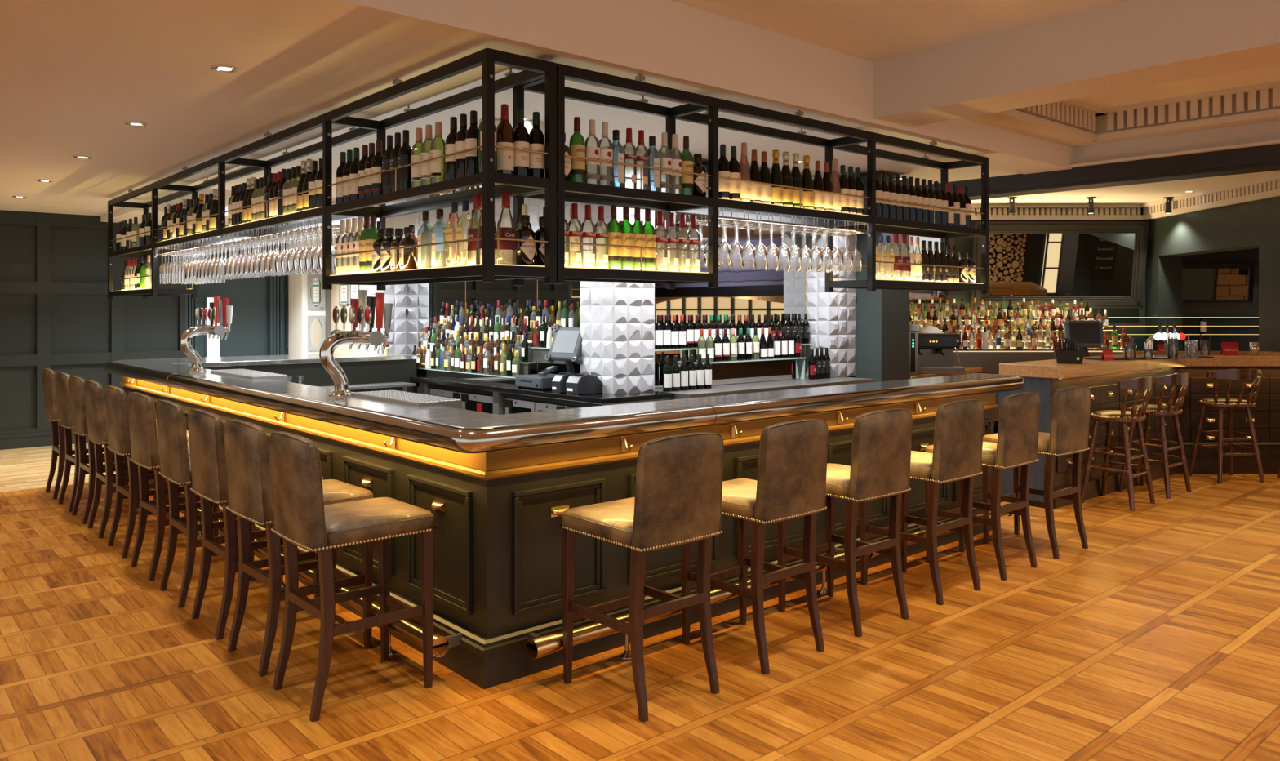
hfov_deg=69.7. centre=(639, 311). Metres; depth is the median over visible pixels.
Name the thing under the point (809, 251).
wine glass
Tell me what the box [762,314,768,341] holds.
wine bottle
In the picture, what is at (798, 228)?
wine glass
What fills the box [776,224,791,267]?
wine glass
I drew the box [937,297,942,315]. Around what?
bottle
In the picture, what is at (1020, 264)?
mirror glass
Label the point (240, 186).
wine bottle
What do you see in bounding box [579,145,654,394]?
tiled pillar
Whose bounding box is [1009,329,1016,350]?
bottle
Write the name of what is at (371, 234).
bottle
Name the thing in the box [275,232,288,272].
wine glass
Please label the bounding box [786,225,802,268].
wine glass
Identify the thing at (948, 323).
bottle
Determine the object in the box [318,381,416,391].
shelf unit
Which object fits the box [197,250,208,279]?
wine glass
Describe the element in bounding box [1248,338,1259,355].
cup
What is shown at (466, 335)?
bottle
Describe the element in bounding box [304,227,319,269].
wine glass
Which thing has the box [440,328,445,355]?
bottle
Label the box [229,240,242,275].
wine glass
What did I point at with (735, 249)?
wine glass
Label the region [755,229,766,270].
wine glass
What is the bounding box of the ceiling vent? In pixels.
[203,166,248,182]
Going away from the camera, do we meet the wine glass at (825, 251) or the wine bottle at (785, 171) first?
the wine bottle at (785, 171)
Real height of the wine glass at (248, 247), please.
0.240 m
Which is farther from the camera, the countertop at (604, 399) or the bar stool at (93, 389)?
the countertop at (604, 399)
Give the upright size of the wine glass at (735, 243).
0.250 m
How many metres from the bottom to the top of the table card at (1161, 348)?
0.105 m
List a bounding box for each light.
[12,195,26,197]
[36,179,53,182]
[73,155,92,159]
[124,121,146,126]
[210,65,239,72]
[1154,333,1162,340]
[1161,333,1167,340]
[1178,333,1186,340]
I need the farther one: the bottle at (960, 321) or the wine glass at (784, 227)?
the bottle at (960, 321)
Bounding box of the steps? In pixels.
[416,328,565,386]
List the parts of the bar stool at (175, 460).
leg, backrest, nailhead trim, leg, seat, leg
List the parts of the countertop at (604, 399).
divider panel, divider panel, drawer, cash drawer, panel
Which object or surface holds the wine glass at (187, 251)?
hanging from the rack at (491, 184)
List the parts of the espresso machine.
panel, control panel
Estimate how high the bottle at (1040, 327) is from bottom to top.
0.283 m
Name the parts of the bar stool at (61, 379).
backrest, leg, leg, leg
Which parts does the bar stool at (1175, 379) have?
leg, leg, seat, leg, rail, leg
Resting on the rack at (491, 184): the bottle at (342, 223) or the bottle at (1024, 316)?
the bottle at (342, 223)
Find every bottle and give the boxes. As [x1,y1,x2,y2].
[115,222,120,250]
[118,221,123,250]
[120,220,127,249]
[121,261,129,290]
[124,259,132,289]
[125,218,132,248]
[126,259,134,289]
[128,258,136,289]
[131,217,139,247]
[131,258,137,289]
[133,258,139,288]
[137,256,143,288]
[138,214,146,245]
[140,257,150,288]
[144,213,151,244]
[144,254,151,288]
[160,206,167,240]
[163,204,171,240]
[166,205,173,239]
[169,204,175,239]
[172,204,178,238]
[176,202,182,238]
[178,199,186,237]
[182,199,190,235]
[186,199,194,235]
[191,197,199,234]
[195,193,204,233]
[201,194,208,232]
[205,193,213,231]
[208,189,217,231]
[227,186,235,226]
[231,185,238,226]
[235,183,242,225]
[238,182,246,224]
[242,178,250,223]
[246,177,256,222]
[251,178,258,222]
[255,177,262,221]
[259,176,268,220]
[264,173,272,218]
[268,173,276,217]
[273,171,281,217]
[277,168,286,216]
[282,168,291,214]
[287,167,296,213]
[292,165,301,213]
[296,160,306,212]
[302,159,313,210]
[307,160,317,209]
[314,158,322,208]
[335,151,346,204]
[335,220,347,275]
[341,218,354,274]
[342,149,352,202]
[346,217,359,273]
[349,147,359,200]
[352,217,363,273]
[357,144,368,199]
[359,215,369,272]
[364,142,374,197]
[365,214,377,272]
[371,140,382,195]
[372,229,386,271]
[376,221,381,230]
[380,227,394,271]
[382,134,393,193]
[383,342,389,352]
[390,132,400,192]
[390,228,403,271]
[397,129,411,190]
[399,226,417,270]
[408,224,417,241]
[410,128,422,187]
[412,344,416,355]
[416,341,422,367]
[417,211,434,268]
[419,333,426,349]
[420,124,432,185]
[420,221,429,268]
[421,346,426,368]
[422,326,429,351]
[425,343,431,368]
[427,317,432,338]
[427,330,431,351]
[430,121,445,183]
[431,208,446,267]
[431,328,437,354]
[431,345,435,368]
[432,316,438,328]
[435,321,440,337]
[435,332,440,351]
[435,342,442,369]
[440,302,445,328]
[440,319,446,338]
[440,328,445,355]
[440,342,446,369]
[444,116,457,180]
[444,202,463,266]
[444,302,449,328]
[444,333,450,356]
[444,346,451,370]
[445,315,451,338]
[448,213,457,266]
[448,333,454,356]
[449,304,453,323]
[450,315,455,342]
[451,344,455,370]
[453,300,460,324]
[453,315,460,340]
[454,113,466,177]
[454,329,459,350]
[454,342,462,371]
[456,200,474,266]
[458,302,465,324]
[458,320,464,337]
[458,329,465,351]
[460,346,466,372]
[463,309,469,326]
[463,318,469,343]
[463,334,469,354]
[464,110,478,176]
[466,193,481,265]
[466,209,477,264]
[466,349,471,372]
[468,315,475,342]
[468,333,475,358]
[469,304,475,324]
[471,346,477,373]
[472,337,477,352]
[474,304,480,326]
[474,316,480,341]
[475,209,497,264]
[476,331,484,354]
[476,346,484,373]
[478,120,496,173]
[479,305,485,326]
[480,248,482,264]
[480,318,484,340]
[483,337,488,359]
[483,342,489,373]
[484,319,489,342]
[485,303,491,327]
[487,348,494,374]
[488,318,494,341]
[488,334,494,355]
[489,306,495,325]
[493,315,501,342]
[493,334,500,355]
[493,346,500,375]
[494,300,502,324]
[496,104,514,174]
[496,191,516,264]
[499,337,506,355]
[500,317,505,345]
[500,343,506,375]
[502,304,508,324]
[505,315,512,344]
[505,336,509,354]
[506,298,513,323]
[506,343,514,376]
[509,331,517,354]
[510,316,516,341]
[511,302,519,331]
[511,351,519,377]
[513,109,528,176]
[514,335,521,361]
[515,214,535,265]
[516,320,522,346]
[517,204,532,229]
[517,308,524,328]
[521,318,528,342]
[521,333,528,362]
[524,301,531,331]
[527,321,533,346]
[528,111,544,177]
[529,306,536,328]
[533,320,539,346]
[534,216,544,266]
[535,300,542,327]
[539,314,547,347]
[542,300,549,328]
[546,321,553,347]
[549,305,555,332]
[555,302,561,324]
[560,301,568,327]
[564,133,571,181]
[564,208,579,266]
[564,219,568,266]
[568,116,585,182]
[568,203,582,266]
[568,303,575,327]
[581,204,595,267]
[585,119,599,184]
[594,205,608,268]
[595,221,605,268]
[599,121,613,186]
[606,129,625,187]
[607,204,622,268]
[620,206,634,269]
[622,128,636,188]
[632,207,644,269]
[635,129,648,190]
[643,136,661,191]
[643,208,655,270]
[654,211,667,271]
[654,315,662,349]
[657,219,670,271]
[658,132,671,192]
[662,315,671,348]
[662,355,671,391]
[666,212,679,271]
[667,133,682,194]
[670,315,678,348]
[671,355,679,391]
[677,213,689,271]
[678,315,685,348]
[680,136,693,195]
[680,355,688,390]
[685,315,693,347]
[686,214,701,271]
[688,355,696,389]
[693,153,706,196]
[693,315,701,347]
[695,354,703,389]
[697,328,706,362]
[700,315,707,341]
[703,354,711,388]
[706,328,713,361]
[707,315,715,339]
[713,328,721,361]
[715,315,722,338]
[718,144,729,199]
[721,328,729,360]
[722,315,729,339]
[728,146,740,199]
[728,315,736,337]
[728,328,737,360]
[736,315,743,338]
[737,328,744,359]
[739,142,751,201]
[742,314,749,337]
[744,328,751,359]
[748,314,755,337]
[749,149,761,203]
[751,328,759,359]
[755,314,762,340]
[759,151,771,204]
[759,328,766,359]
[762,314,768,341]
[766,327,773,359]
[768,314,775,338]
[769,150,783,205]
[773,327,780,358]
[774,314,782,337]
[780,327,787,358]
[781,151,793,206]
[782,313,789,336]
[786,327,794,357]
[789,313,796,337]
[791,153,803,207]
[794,327,800,357]
[795,313,803,343]
[801,155,813,208]
[802,313,809,343]
[808,349,816,379]
[813,160,824,209]
[814,347,821,378]
[819,347,825,378]
[822,162,833,211]
[824,347,830,377]
[831,159,841,212]
[839,164,848,213]
[847,166,857,213]
[854,167,863,214]
[875,170,882,217]
[875,235,887,279]
[875,244,879,279]
[880,172,889,217]
[881,235,894,279]
[887,173,896,218]
[888,233,902,279]
[894,174,903,219]
[897,234,911,279]
[901,175,910,220]
[906,236,916,280]
[907,177,916,221]
[909,301,915,319]
[909,311,911,324]
[912,236,922,280]
[912,309,919,324]
[914,177,923,222]
[916,298,922,318]
[918,240,928,280]
[919,308,924,327]
[920,178,929,222]
[923,300,928,319]
[925,306,931,326]
[927,180,936,223]
[927,240,935,281]
[929,299,935,319]
[932,310,937,326]
[933,181,942,224]
[933,241,941,281]
[935,320,941,330]
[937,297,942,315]
[937,307,943,328]
[939,182,947,225]
[939,242,947,281]
[942,319,947,333]
[943,300,950,319]
[944,311,950,326]
[946,183,954,226]
[946,245,953,281]
[947,320,955,333]
[950,309,955,327]
[951,184,959,226]
[951,245,959,282]
[951,298,956,319]
[955,319,959,333]
[955,324,960,350]
[957,185,965,226]
[957,309,962,327]
[958,252,968,282]
[959,298,964,319]
[960,320,964,340]
[961,326,968,350]
[963,186,971,227]
[964,303,970,319]
[964,309,968,328]
[966,253,976,283]
[967,320,972,340]
[968,327,974,350]
[971,306,976,328]
[972,297,977,317]
[973,315,979,340]
[975,328,982,350]
[976,306,981,326]
[979,299,986,318]
[980,320,986,336]
[982,311,987,328]
[982,327,988,350]
[986,320,991,340]
[987,301,992,319]
[988,309,993,326]
[988,327,994,350]
[991,319,998,340]
[993,302,998,319]
[995,306,1002,328]
[995,324,1000,350]
[1000,296,1006,315]
[1000,321,1005,340]
[1002,311,1007,328]
[1004,321,1011,336]
[1004,328,1009,350]
[1007,298,1013,319]
[1009,311,1014,326]
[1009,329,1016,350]
[1011,320,1017,340]
[1014,302,1020,315]
[1014,306,1020,328]
[1016,328,1022,350]
[1019,317,1025,340]
[1021,297,1026,315]
[1021,310,1027,328]
[1023,328,1028,350]
[1025,315,1031,340]
[1027,305,1032,328]
[1030,301,1035,319]
[1030,325,1036,350]
[1031,320,1036,333]
[1035,300,1040,319]
[1035,309,1039,326]
[1036,331,1043,350]
[1037,318,1043,340]
[1040,309,1045,328]
[1043,302,1048,319]
[1044,323,1050,336]
[1044,327,1050,350]
[1046,311,1052,326]
[1049,299,1055,319]
[1049,318,1056,340]
[1051,331,1057,350]
[1054,307,1060,328]
[1057,299,1062,315]
[1057,319,1063,334]
[1057,326,1064,350]
[1060,310,1063,328]
[1063,302,1069,318]
[1066,309,1071,319]
[1072,299,1077,317]
[1072,306,1078,319]
[1078,297,1084,319]
[1079,309,1084,319]
[1084,301,1089,319]
[1087,307,1093,319]
[1095,310,1102,319]
[1102,310,1108,328]
[1103,330,1109,348]
[1111,324,1117,350]
[1120,328,1127,350]
[1127,335,1133,351]
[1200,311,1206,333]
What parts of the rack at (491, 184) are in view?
post, cross rail, cross rail, shelf rail, cross rail, guard rail, guard rail, post, post, shelf rail, cross rail, cross rail, cross rail, guard rail, post, post, cross rail, cross rail, post, guard rail, shelf rail, rail, post, rail, shelf rail, cross rail, cross rail, cross rail, post, shelf rail, guard rail, guard rail, shelf rail, post, guard rail, guard rail, cross rail, cross rail, cross rail, post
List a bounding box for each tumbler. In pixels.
[287,376,292,382]
[296,375,303,384]
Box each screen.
[544,324,582,373]
[1062,318,1106,356]
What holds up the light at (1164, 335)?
attached to the tap at (1157, 336)
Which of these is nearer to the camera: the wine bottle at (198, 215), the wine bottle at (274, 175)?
the wine bottle at (274, 175)
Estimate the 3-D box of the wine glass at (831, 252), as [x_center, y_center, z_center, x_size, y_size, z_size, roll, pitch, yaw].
[1.134,-0.375,5.578,0.083,0.250,0.083,0,0,-33]
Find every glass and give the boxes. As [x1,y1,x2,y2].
[158,253,165,284]
[162,254,168,283]
[164,253,171,283]
[167,252,174,283]
[171,253,177,283]
[173,251,181,282]
[173,254,179,284]
[177,250,184,282]
[180,249,187,281]
[182,253,189,283]
[184,250,191,281]
[185,248,197,279]
[186,252,192,282]
[188,248,200,278]
[189,252,195,282]
[192,247,204,278]
[196,248,208,277]
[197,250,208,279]
[200,246,212,277]
[203,245,216,277]
[204,248,216,278]
[207,244,220,276]
[211,244,224,276]
[215,243,228,275]
[216,247,227,277]
[219,246,231,277]
[220,248,231,278]
[223,245,236,276]
[224,241,238,275]
[227,244,240,276]
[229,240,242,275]
[231,246,244,277]
[234,240,247,274]
[237,243,250,275]
[238,239,252,274]
[240,245,253,276]
[242,242,255,275]
[243,238,257,273]
[244,247,256,277]
[247,241,259,275]
[248,237,262,273]
[252,240,265,274]
[253,236,266,272]
[257,235,272,272]
[257,240,270,274]
[262,239,275,273]
[263,235,278,271]
[266,238,279,273]
[269,234,281,271]
[271,237,285,272]
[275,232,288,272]
[277,236,291,271]
[280,231,293,271]
[280,239,293,273]
[283,235,295,271]
[286,231,299,271]
[288,234,301,272]
[292,230,306,271]
[294,233,307,271]
[297,236,309,271]
[298,228,312,270]
[301,232,314,271]
[302,235,315,273]
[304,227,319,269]
[307,231,319,271]
[309,234,321,272]
[310,277,322,306]
[310,318,322,347]
[311,226,321,268]
[313,230,321,270]
[315,233,322,271]
[318,225,333,268]
[320,251,333,270]
[332,228,340,266]
[333,226,346,268]
[681,222,696,266]
[692,221,707,266]
[695,223,707,267]
[702,243,707,265]
[706,247,719,266]
[718,218,730,265]
[718,221,731,266]
[718,223,731,267]
[720,226,733,268]
[727,219,742,265]
[730,222,744,266]
[731,225,744,267]
[732,226,742,268]
[741,221,755,266]
[742,223,755,267]
[742,226,755,268]
[743,227,756,269]
[753,225,765,267]
[754,222,768,266]
[754,226,765,269]
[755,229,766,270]
[764,227,777,269]
[765,222,779,267]
[765,226,777,268]
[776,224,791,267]
[776,229,788,270]
[776,231,787,271]
[777,226,788,269]
[785,231,797,271]
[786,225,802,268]
[786,227,799,269]
[786,230,799,270]
[795,232,808,271]
[796,231,809,271]
[797,226,812,269]
[797,229,810,270]
[806,231,819,271]
[807,230,820,270]
[807,233,818,272]
[808,227,823,269]
[815,235,827,272]
[817,232,829,271]
[819,228,834,270]
[819,231,831,271]
[826,233,839,272]
[828,231,841,271]
[830,229,844,270]
[838,232,850,271]
[840,230,853,271]
[848,231,862,271]
[909,235,943,299]
[982,233,1135,296]
[1143,339,1153,359]
[1164,340,1175,355]
[1166,328,1178,359]
[1182,268,1248,299]
[1184,334,1197,358]
[1200,333,1210,355]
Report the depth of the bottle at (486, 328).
9.34 m
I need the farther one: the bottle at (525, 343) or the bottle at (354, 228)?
the bottle at (525, 343)
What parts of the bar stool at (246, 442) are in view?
leg, backrest, nailhead trim, leg, leg, seat, leg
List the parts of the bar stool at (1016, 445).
leg, seat, leg, leg, nailhead trim, backrest, leg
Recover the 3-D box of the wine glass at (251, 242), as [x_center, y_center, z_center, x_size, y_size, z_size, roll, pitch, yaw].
[-2.761,-0.380,6.559,0.085,0.240,0.085,0,0,-17]
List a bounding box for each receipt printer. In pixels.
[551,372,573,393]
[565,373,602,395]
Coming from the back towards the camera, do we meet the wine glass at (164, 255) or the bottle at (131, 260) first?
the bottle at (131, 260)
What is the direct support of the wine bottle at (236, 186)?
on the rack at (491, 184)
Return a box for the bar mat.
[1084,355,1213,359]
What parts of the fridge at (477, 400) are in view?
door, handle, vent rail, handle, door, door glass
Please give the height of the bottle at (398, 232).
0.226 m
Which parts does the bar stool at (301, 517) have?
leg, backrest, leg, nailhead trim, seat, leg, leg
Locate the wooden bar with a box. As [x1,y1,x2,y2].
[999,354,1279,508]
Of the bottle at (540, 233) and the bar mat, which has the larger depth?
the bar mat
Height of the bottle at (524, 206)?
0.308 m
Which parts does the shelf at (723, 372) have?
shelf plate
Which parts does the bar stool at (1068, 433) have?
leg, seat, leg, leg, nailhead trim, backrest, leg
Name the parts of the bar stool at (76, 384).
backrest, nailhead trim, leg, leg, leg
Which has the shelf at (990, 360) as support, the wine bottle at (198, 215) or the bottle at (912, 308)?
the bottle at (912, 308)
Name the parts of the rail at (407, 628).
support post, support post, support post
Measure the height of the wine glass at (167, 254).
0.260 m
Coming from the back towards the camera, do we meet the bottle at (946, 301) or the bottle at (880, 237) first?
the bottle at (946, 301)
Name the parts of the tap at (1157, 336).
tap handle, tap handle, tap handle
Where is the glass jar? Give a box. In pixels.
[1124,337,1136,359]
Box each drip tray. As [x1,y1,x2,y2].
[209,368,287,381]
[351,389,462,408]
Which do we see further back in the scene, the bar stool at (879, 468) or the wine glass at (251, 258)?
the wine glass at (251, 258)
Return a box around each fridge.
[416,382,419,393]
[427,383,493,413]
[502,392,602,413]
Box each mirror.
[307,274,324,309]
[307,315,324,351]
[406,249,580,374]
[654,213,805,375]
[909,235,955,308]
[969,222,1148,307]
[1182,261,1257,306]
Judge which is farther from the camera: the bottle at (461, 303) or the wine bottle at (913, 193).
the bottle at (461, 303)
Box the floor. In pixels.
[0,424,1279,760]
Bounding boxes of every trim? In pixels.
[185,235,288,357]
[325,289,331,338]
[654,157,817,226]
[964,80,1279,147]
[971,173,1279,220]
[1069,120,1279,167]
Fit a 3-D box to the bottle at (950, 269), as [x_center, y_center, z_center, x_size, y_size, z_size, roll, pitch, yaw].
[2.200,-0.335,6.552,0.066,0.269,0.066,0,0,-41]
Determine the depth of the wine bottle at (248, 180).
6.42 m
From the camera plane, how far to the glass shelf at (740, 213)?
5.60 m
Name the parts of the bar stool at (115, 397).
leg, backrest, nailhead trim, leg, seat, leg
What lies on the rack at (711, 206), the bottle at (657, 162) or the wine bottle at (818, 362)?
the bottle at (657, 162)
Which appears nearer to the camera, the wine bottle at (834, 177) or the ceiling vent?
the wine bottle at (834, 177)
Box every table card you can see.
[1036,306,1051,316]
[1101,348,1114,360]
[1157,343,1171,354]
[1220,342,1239,355]
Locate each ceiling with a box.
[0,0,1073,231]
[670,0,1279,108]
[812,158,1279,204]
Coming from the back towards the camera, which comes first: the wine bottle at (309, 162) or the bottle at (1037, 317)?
the bottle at (1037, 317)
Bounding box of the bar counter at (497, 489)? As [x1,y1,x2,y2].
[102,351,1025,688]
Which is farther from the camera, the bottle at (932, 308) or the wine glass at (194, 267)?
the bottle at (932, 308)
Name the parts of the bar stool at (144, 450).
leg, backrest, nailhead trim, leg, seat, leg, leg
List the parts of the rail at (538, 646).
support post, support post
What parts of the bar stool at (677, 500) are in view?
leg, seat, leg, nailhead trim, leg, backrest, leg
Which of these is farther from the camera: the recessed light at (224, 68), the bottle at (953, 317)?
the bottle at (953, 317)
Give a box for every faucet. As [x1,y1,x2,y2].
[225,327,231,339]
[382,333,389,351]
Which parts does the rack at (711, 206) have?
post, cross rail, cross rail, post, shelf rail, guard rail, guard rail, shelf rail, post, cross rail, cross rail, cross rail, post, rail, shelf rail, guard rail, rail, shelf rail, post, cross rail, cross rail, cross rail, post, shelf rail, guard rail, guard rail, shelf rail, post, cross rail, cross rail, cross rail, post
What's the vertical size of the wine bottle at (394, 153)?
0.321 m
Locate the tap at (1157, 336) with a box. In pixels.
[1142,321,1186,356]
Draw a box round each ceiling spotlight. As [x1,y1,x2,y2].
[1007,196,1017,213]
[1085,196,1096,213]
[1163,196,1173,213]
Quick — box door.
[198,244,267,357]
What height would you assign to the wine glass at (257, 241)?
0.240 m
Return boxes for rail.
[104,461,462,657]
[526,502,1013,659]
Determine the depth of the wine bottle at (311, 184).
5.53 m
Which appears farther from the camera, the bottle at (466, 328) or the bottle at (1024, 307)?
the bottle at (1024, 307)
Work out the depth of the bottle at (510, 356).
8.67 m
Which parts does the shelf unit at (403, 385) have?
leg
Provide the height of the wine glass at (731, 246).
0.250 m
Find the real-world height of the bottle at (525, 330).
0.270 m
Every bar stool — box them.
[41,368,114,498]
[54,371,139,511]
[68,375,156,524]
[84,379,179,538]
[103,385,202,558]
[127,391,239,580]
[155,399,266,608]
[187,408,323,639]
[223,418,373,676]
[268,431,436,721]
[560,431,724,721]
[680,418,828,674]
[777,408,912,636]
[859,399,984,604]
[924,391,1040,580]
[982,386,1091,558]
[1080,375,1155,510]
[1118,372,1191,497]
[1188,368,1264,483]
[1276,462,1279,478]
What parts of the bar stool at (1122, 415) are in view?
leg, leg, nailhead trim, seat, leg, rail, leg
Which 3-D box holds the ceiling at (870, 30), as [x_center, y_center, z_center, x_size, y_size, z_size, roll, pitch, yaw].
[1.037,-1.650,-0.591,14.580,0.200,8.950,0,0,-41]
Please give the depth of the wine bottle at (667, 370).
7.99 m
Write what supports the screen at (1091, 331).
on the wooden bar
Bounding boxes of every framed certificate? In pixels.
[338,284,348,305]
[349,284,359,305]
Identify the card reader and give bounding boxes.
[537,365,557,376]
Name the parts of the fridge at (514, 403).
handle, door, door glass, vent rail, door, handle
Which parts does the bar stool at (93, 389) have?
leg, backrest, nailhead trim, leg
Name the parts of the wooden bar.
drawer, cup handle, drawer, drawer, drawer, drawer, drawer, drawer, drawer, drawer, cup handle, drawer, drawer, drawer, drawer, cup handle, drawer, drawer, drawer, drawer, drawer, drawer, drawer, drawer, drawer, drawer, drawer, drawer, cup handle, cup handle, cup handle, steel trim, drawer, drawer, cup handle, drawer, drawer, drawer, drawer, drawer, drawer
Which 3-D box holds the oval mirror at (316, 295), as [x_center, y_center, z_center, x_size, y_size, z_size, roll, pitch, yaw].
[-4.433,-0.260,12.580,0.230,0.480,0.020,0,0,-41]
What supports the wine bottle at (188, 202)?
on the rack at (491, 184)
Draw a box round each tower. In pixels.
[179,295,233,372]
[319,289,392,396]
[909,324,919,376]
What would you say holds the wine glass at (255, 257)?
hanging from the rack at (491, 184)
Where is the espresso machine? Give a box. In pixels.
[918,333,964,373]
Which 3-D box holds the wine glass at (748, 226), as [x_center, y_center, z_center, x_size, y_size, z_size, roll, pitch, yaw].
[0.637,-0.375,5.381,0.083,0.250,0.083,0,0,-34]
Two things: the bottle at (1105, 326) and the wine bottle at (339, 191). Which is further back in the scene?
the bottle at (1105, 326)
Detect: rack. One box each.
[107,48,556,299]
[512,63,988,294]
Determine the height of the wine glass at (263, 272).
0.240 m
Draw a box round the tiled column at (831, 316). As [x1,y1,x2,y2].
[804,226,856,377]
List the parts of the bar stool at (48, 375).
backrest, leg, leg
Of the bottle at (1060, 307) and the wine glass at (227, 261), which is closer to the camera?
the wine glass at (227, 261)
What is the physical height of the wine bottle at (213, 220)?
0.330 m
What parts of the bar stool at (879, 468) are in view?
leg, leg, seat, leg, nailhead trim, backrest, leg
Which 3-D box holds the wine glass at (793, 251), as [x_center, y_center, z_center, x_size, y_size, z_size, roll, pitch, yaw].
[0.958,-0.375,5.781,0.083,0.250,0.083,0,0,-2]
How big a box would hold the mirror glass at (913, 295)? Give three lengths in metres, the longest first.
1.010 x 0.960 x 0.009 m
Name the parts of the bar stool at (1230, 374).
leg, leg, seat, leg, rail, leg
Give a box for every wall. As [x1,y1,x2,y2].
[0,209,288,435]
[288,231,325,354]
[331,231,364,353]
[364,196,580,354]
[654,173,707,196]
[911,208,1258,424]
[1145,195,1279,351]
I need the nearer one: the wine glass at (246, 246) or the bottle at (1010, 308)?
the wine glass at (246, 246)
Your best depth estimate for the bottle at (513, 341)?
8.81 m
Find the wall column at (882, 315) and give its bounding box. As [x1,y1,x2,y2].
[843,174,909,382]
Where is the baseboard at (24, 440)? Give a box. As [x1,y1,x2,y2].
[0,430,88,449]
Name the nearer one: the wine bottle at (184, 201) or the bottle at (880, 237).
the bottle at (880, 237)
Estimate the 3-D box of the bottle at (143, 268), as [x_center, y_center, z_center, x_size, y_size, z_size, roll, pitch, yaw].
[-4.644,-0.350,8.623,0.083,0.301,0.083,0,0,-36]
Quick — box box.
[1053,337,1084,364]
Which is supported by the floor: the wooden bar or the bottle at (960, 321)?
the wooden bar
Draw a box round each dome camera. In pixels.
[479,118,500,130]
[524,120,543,133]
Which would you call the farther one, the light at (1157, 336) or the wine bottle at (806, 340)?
the wine bottle at (806, 340)
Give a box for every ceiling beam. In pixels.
[863,143,1279,210]
[873,0,1279,127]
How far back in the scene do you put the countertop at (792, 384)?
8.63 m
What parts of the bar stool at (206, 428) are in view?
leg, backrest, nailhead trim, leg, leg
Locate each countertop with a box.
[112,351,1013,426]
[409,373,674,414]
[654,376,875,399]
[909,367,983,378]
[909,367,995,423]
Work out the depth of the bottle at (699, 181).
4.86 m
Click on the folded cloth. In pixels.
(929, 329)
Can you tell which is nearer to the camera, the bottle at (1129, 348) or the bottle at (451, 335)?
the bottle at (451, 335)
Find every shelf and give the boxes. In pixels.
[173,235,241,246]
[244,215,354,232]
[352,184,517,212]
[416,367,515,377]
[422,354,536,363]
[426,341,550,348]
[564,191,671,203]
[654,347,697,387]
[693,356,805,385]
[702,208,840,222]
[861,224,955,233]
[920,316,1258,420]
[1117,333,1258,335]
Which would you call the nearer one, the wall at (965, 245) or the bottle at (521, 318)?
the bottle at (521, 318)
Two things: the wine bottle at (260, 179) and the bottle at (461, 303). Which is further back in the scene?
the bottle at (461, 303)
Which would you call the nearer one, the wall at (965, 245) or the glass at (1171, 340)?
the glass at (1171, 340)
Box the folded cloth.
[918,325,943,333]
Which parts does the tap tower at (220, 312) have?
badge stem, badge stem, badge stem, badge stem, tap handle, badge stem, tap handle, tap handle, tap handle, tap handle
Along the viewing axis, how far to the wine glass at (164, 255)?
7.98 m
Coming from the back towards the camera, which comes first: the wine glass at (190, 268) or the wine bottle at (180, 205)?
the wine bottle at (180, 205)
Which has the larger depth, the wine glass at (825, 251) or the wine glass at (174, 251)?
the wine glass at (174, 251)
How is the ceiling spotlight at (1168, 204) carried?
attached to the ceiling at (1140, 193)
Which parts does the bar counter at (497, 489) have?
door panel, door panel, cup handle, door panel, cup handle, door panel, bead moulding, door panel, cup handle, moulding, door panel, door panel, door panel, cup handle, door panel, door panel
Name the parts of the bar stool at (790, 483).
leg, seat, leg, leg, nailhead trim, backrest, leg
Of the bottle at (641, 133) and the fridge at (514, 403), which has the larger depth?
the fridge at (514, 403)
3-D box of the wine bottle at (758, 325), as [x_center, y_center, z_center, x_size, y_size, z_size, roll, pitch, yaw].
[1.200,0.190,9.267,0.077,0.311,0.076,0,0,-39]
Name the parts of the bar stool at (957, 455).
leg, leg, seat, leg, nailhead trim, backrest, leg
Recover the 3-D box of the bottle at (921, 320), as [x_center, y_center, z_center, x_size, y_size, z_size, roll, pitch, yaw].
[3.792,0.101,12.361,0.061,0.279,0.063,0,0,7]
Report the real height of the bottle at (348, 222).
0.321 m
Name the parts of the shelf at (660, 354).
shelf plate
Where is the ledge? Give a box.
[1123,351,1279,354]
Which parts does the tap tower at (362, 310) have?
badge stem, badge stem, badge stem, tap handle, badge stem, tap handle, badge stem, tap handle, tap handle, tap handle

